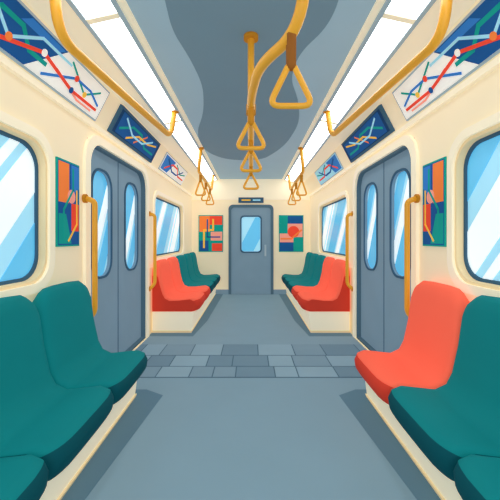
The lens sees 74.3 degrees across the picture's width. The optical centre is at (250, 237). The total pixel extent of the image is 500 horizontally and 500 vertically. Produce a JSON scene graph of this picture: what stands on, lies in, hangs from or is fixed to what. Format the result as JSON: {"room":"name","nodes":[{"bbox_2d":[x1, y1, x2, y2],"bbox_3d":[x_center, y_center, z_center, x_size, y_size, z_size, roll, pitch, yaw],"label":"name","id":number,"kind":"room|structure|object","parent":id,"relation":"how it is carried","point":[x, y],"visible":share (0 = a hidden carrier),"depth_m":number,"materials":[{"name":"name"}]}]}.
{"room":"train carriage","nodes":[
{"label":"train carriage","id":0,"kind":"room"},
{"bbox_2d":[0,65,191,334],"bbox_3d":[-1.376,0.155,2.885,0.128,2.190,8.970,0,0,0],"label":"wall","id":1,"kind":"structure","parent":0,"point":[67,135],"depth_m":2.36,"materials":[{"name":"beige plastic"}]},
{"bbox_2d":[0,110,54,297],"bbox_3d":[-1.356,-0.165,1.175,0.108,1.000,2.040,0,0,0],"label":"window","id":2,"kind":"structure","parent":1,"relation":"in","point":[27,162],"depth_m":1.99,"materials":[{"name":"glass"}]},
{"bbox_2d":[0,0,109,120],"bbox_3d":[-1.236,-1.089,2.045,0.135,0.247,1.390,0,0,0],"label":"map poster","id":3,"kind":"object","parent":1,"relation":"attached to","point":[24,38],"visible":0.99,"depth_m":1.98,"materials":[{"name":"paper"}]},
{"bbox_2d":[55,156,78,246],"bbox_3d":[-1.312,-0.245,2.370,0.017,0.610,0.290,0,0,0],"label":"framed poster","id":4,"kind":"object","parent":1,"relation":"attached to","point":[66,172],"visible":1,"depth_m":2.33,"materials":[{"name":"multicoloured paper"}]},
{"bbox_2d":[82,194,97,315],"bbox_3d":[-1.263,0.170,2.593,0.096,1.030,0.075,0,0,0],"label":"pole","id":5,"kind":"object","parent":1,"relation":"attached to","point":[85,198],"visible":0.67,"depth_m":2.59,"materials":[{"name":"gold metal"}]},
{"bbox_2d":[0,0,219,196],"bbox_3d":[-1.018,-1.110,2.885,0.657,0.400,8.970,0,0,0],"label":"trim","id":6,"kind":"structure","parent":1,"relation":"attached to","point":[77,31],"depth_m":2.55,"materials":[{"name":"beige plastic"}]},
{"bbox_2d":[83,135,148,352],"bbox_3d":[-1.367,0.190,3.400,0.145,2.120,1.620,0,0,0],"label":"door","id":7,"kind":"structure","parent":1,"relation":"in","point":[119,184],"depth_m":3.39,"materials":[{"name":"metal"}]},
{"bbox_2d":[107,104,160,162],"bbox_3d":[-1.228,-1.085,3.600,0.151,0.255,1.240,0,0,0],"label":"screen","id":8,"kind":"object","parent":1,"relation":"attached to","point":[124,126],"visible":1,"depth_m":3.40,"materials":[{"name":"glass"}]},
{"bbox_2d":[149,211,156,291],"bbox_3d":[-1.263,0.170,4.223,0.096,1.030,0.075,0,0,0],"label":"pole","id":9,"kind":"object","parent":1,"relation":"attached to","point":[150,213],"visible":0.97,"depth_m":4.22,"materials":[{"name":"gold metal"}]},
{"bbox_2d":[153,191,183,259],"bbox_3d":[-1.356,-0.165,5.440,0.108,1.000,2.010,0,0,0],"label":"window","id":10,"kind":"structure","parent":1,"relation":"in","point":[169,212],"depth_m":5.47,"materials":[{"name":"glass"}]},
{"bbox_2d":[158,152,187,184],"bbox_3d":[-1.236,-1.089,5.360,0.135,0.247,1.480,0,0,0],"label":"map poster","id":11,"kind":"object","parent":1,"relation":"attached to","point":[169,166],"visible":1,"depth_m":5.18,"materials":[{"name":"paper"}]},
{"bbox_2d":[61,294,440,499],"bbox_3d":[0.000,1.309,2.960,3.000,0.122,9.120,0,0,0],"label":"floor","id":12,"kind":"structure","parent":0,"point":[178,438],"depth_m":2.06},
{"bbox_2d":[0,281,146,499],"bbox_3d":[-1.025,0.774,0.746,0.550,0.948,3.684,0,0,0],"label":"seat","id":13,"kind":"object","parent":12,"relation":"on","point":[62,393],"visible":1,"depth_m":1.71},
{"bbox_2d":[152,252,220,332],"bbox_3d":[-0.980,0.774,5.815,0.640,0.948,2.962,0,0,0],"label":"seat","id":14,"kind":"object","parent":12,"relation":"on","point":[181,294],"visible":1,"depth_m":4.50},
{"bbox_2d":[136,344,365,377],"bbox_3d":[0.000,1.247,3.410,2.560,0.006,0.920,0,0,0],"label":"tile band","id":15,"kind":"object","parent":12,"relation":"on","point":[163,360],"visible":0.74,"depth_m":3.35,"materials":[{"name":"tile"}]},
{"bbox_2d":[281,252,349,332],"bbox_3d":[0.980,0.774,5.815,0.640,0.948,2.962,0,0,0],"label":"seat","id":16,"kind":"object","parent":12,"relation":"on","point":[320,294],"visible":1,"depth_m":4.50,"materials":[{"name":"red plastic"}]},
{"bbox_2d":[354,281,499,499],"bbox_3d":[1.025,0.774,0.746,0.550,0.948,3.684,0,0,0],"label":"seat","id":17,"kind":"object","parent":12,"relation":"on","point":[438,393],"visible":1,"depth_m":1.73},
{"bbox_2d":[126,0,375,178],"bbox_3d":[0.000,-1.359,2.960,3.000,0.103,9.120,0,0,0],"label":"ceiling","id":18,"kind":"structure","parent":0,"point":[199,46],"depth_m":2.44,"materials":[{"name":"paint"}]},
{"bbox_2d":[49,0,178,135],"bbox_3d":[-0.875,-1.145,2.490,0.089,0.321,1.840,0,0,6],"label":"handrail","id":19,"kind":"object","parent":18,"relation":"hanging from","point":[55,5],"visible":0.96,"depth_m":1.93,"materials":[{"name":"gold metal"}]},
{"bbox_2d":[65,0,217,181],"bbox_3d":[-0.850,-1.272,2.900,0.230,0.074,8.840,0,0,0],"label":"ceiling lamp","id":20,"kind":"object","parent":18,"relation":"attached to","point":[105,20],"depth_m":2.37,"materials":[{"name":"white plastic"}]},
{"bbox_2d":[195,147,214,204],"bbox_3d":[-0.781,-0.970,5.749,0.171,0.668,2.085,0,0,-1],"label":"straps","id":21,"kind":"object","parent":18,"relation":"hanging from","point":[201,176],"visible":1,"depth_m":4.99,"materials":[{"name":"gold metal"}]},
{"bbox_2d":[236,0,312,189],"bbox_3d":[0.010,-0.932,2.772,0.310,0.771,3.178,0,0,-4],"label":"handrail","id":22,"kind":"object","parent":18,"relation":"attached to","point":[287,42],"visible":1,"depth_m":1.51,"materials":[{"name":"gold metal"}]},
{"bbox_2d":[287,147,306,204],"bbox_3d":[0.781,-0.970,5.749,0.171,0.668,2.085,0,0,1],"label":"handrail","id":23,"kind":"object","parent":18,"relation":"hanging from","point":[300,176],"visible":0.99,"depth_m":4.99,"materials":[{"name":"gold metal"}]},
{"bbox_2d":[284,0,436,181],"bbox_3d":[0.850,-1.272,2.900,0.230,0.074,8.840,0,0,0],"label":"ceiling lamp","id":24,"kind":"object","parent":18,"relation":"attached to","point":[396,20],"depth_m":2.37,"materials":[{"name":"white plastic"}]},
{"bbox_2d":[323,0,452,135],"bbox_3d":[0.875,-1.145,2.490,0.089,0.321,1.840,0,0,-6],"label":"handrail","id":25,"kind":"object","parent":18,"relation":"hanging from","point":[446,5],"visible":0.98,"depth_m":1.93,"materials":[{"name":"gold metal"}]},
{"bbox_2d":[192,179,309,288],"bbox_3d":[0.000,-0.030,7.420,3.000,2.560,0.140,0,0,0],"label":"wall","id":26,"kind":"structure","parent":0,"point":[225,193],"depth_m":7.37,"materials":[{"name":"beige plastic"}]},
{"bbox_2d":[199,215,222,251],"bbox_3d":[-0.895,-0.100,7.359,0.550,0.820,0.021,0,0,0],"label":"framed poster","id":27,"kind":"object","parent":26,"relation":"attached to","point":[210,226],"visible":1,"depth_m":7.35,"materials":[{"name":"multicoloured paper"}]},
{"bbox_2d":[228,205,273,293],"bbox_3d":[0.000,0.255,7.340,1.000,1.990,0.060,0,0,0],"label":"door","id":28,"kind":"structure","parent":26,"relation":"in","point":[250,227],"depth_m":7.34,"materials":[{"name":"metal"}]},
{"bbox_2d":[238,197,263,202],"bbox_3d":[0.000,-0.840,7.328,0.560,0.120,0.044,0,0,0],"label":"destination sign","id":29,"kind":"object","parent":26,"relation":"attached to","point":[240,199],"visible":1,"depth_m":7.31,"materials":[{"name":"plastic"}]},
{"bbox_2d":[215,289,286,293],"bbox_3d":[0.000,1.200,7.355,2.600,0.100,0.030,0,0,0],"label":"baseboard","id":30,"kind":"structure","parent":26,"relation":"attached to","point":[218,291],"depth_m":7.34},
{"bbox_2d":[279,215,302,251],"bbox_3d":[0.895,-0.100,7.359,0.550,0.820,0.021,0,0,0],"label":"framed poster","id":31,"kind":"object","parent":26,"relation":"attached to","point":[290,226],"visible":1,"depth_m":7.35,"materials":[{"name":"multicoloured paper"}]},
{"bbox_2d":[310,67,499,334],"bbox_3d":[1.376,0.155,2.885,0.128,2.190,8.970,0,0,0],"label":"wall","id":32,"kind":"structure","parent":0,"point":[434,135],"depth_m":2.37,"materials":[{"name":"beige plastic"}]},
{"bbox_2d":[314,152,343,184],"bbox_3d":[1.236,-1.089,5.360,0.135,0.247,1.480,0,0,0],"label":"map poster","id":33,"kind":"object","parent":32,"relation":"attached to","point":[332,166],"visible":1,"depth_m":5.18,"materials":[{"name":"paper"}]},
{"bbox_2d":[318,191,348,259],"bbox_3d":[1.356,-0.165,5.440,0.108,1.000,2.010,0,0,0],"label":"window","id":34,"kind":"structure","parent":32,"relation":"in","point":[332,212],"depth_m":5.47,"materials":[{"name":"glass"}]},
{"bbox_2d":[345,211,352,291],"bbox_3d":[1.263,0.170,4.223,0.096,1.030,0.075,0,0,0],"label":"pole","id":35,"kind":"object","parent":32,"relation":"attached to","point":[351,213],"visible":0.98,"depth_m":4.22,"materials":[{"name":"gold metal"}]},
{"bbox_2d":[341,104,394,162],"bbox_3d":[1.228,-1.085,3.600,0.151,0.255,1.240,0,0,0],"label":"screen","id":36,"kind":"object","parent":32,"relation":"attached to","point":[377,126],"visible":1,"depth_m":3.40,"materials":[{"name":"glass"}]},
{"bbox_2d":[353,135,418,352],"bbox_3d":[1.367,0.190,3.400,0.145,2.120,1.620,0,0,0],"label":"door","id":37,"kind":"structure","parent":32,"relation":"in","point":[382,184],"depth_m":3.41,"materials":[{"name":"metal"}]},
{"bbox_2d":[282,0,499,196],"bbox_3d":[1.018,-1.110,2.885,0.657,0.400,8.970,0,0,0],"label":"trim","id":38,"kind":"structure","parent":32,"relation":"attached to","point":[424,31],"depth_m":2.54,"materials":[{"name":"beige plastic"}]},
{"bbox_2d":[404,194,419,315],"bbox_3d":[1.263,0.170,2.593,0.096,1.030,0.075,0,0,0],"label":"pole","id":39,"kind":"object","parent":32,"relation":"attached to","point":[416,198],"visible":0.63,"depth_m":2.59,"materials":[{"name":"gold metal"}]},
{"bbox_2d":[423,156,446,246],"bbox_3d":[1.312,-0.245,2.370,0.017,0.610,0.290,0,0,0],"label":"framed poster","id":40,"kind":"object","parent":32,"relation":"attached to","point":[435,172],"visible":1,"depth_m":2.33,"materials":[{"name":"multicoloured paper"}]},
{"bbox_2d":[392,0,499,120],"bbox_3d":[1.236,-1.089,2.045,0.135,0.247,1.390,0,0,0],"label":"map poster","id":41,"kind":"object","parent":32,"relation":"attached to","point":[475,40],"visible":1,"depth_m":1.99,"materials":[{"name":"paper"}]},
{"bbox_2d":[447,111,499,296],"bbox_3d":[1.356,-0.165,1.175,0.108,1.000,2.040,0,0,0],"label":"window","id":42,"kind":"structure","parent":32,"relation":"in","point":[473,162],"depth_m":2.01,"materials":[{"name":"glass"}]}
]}

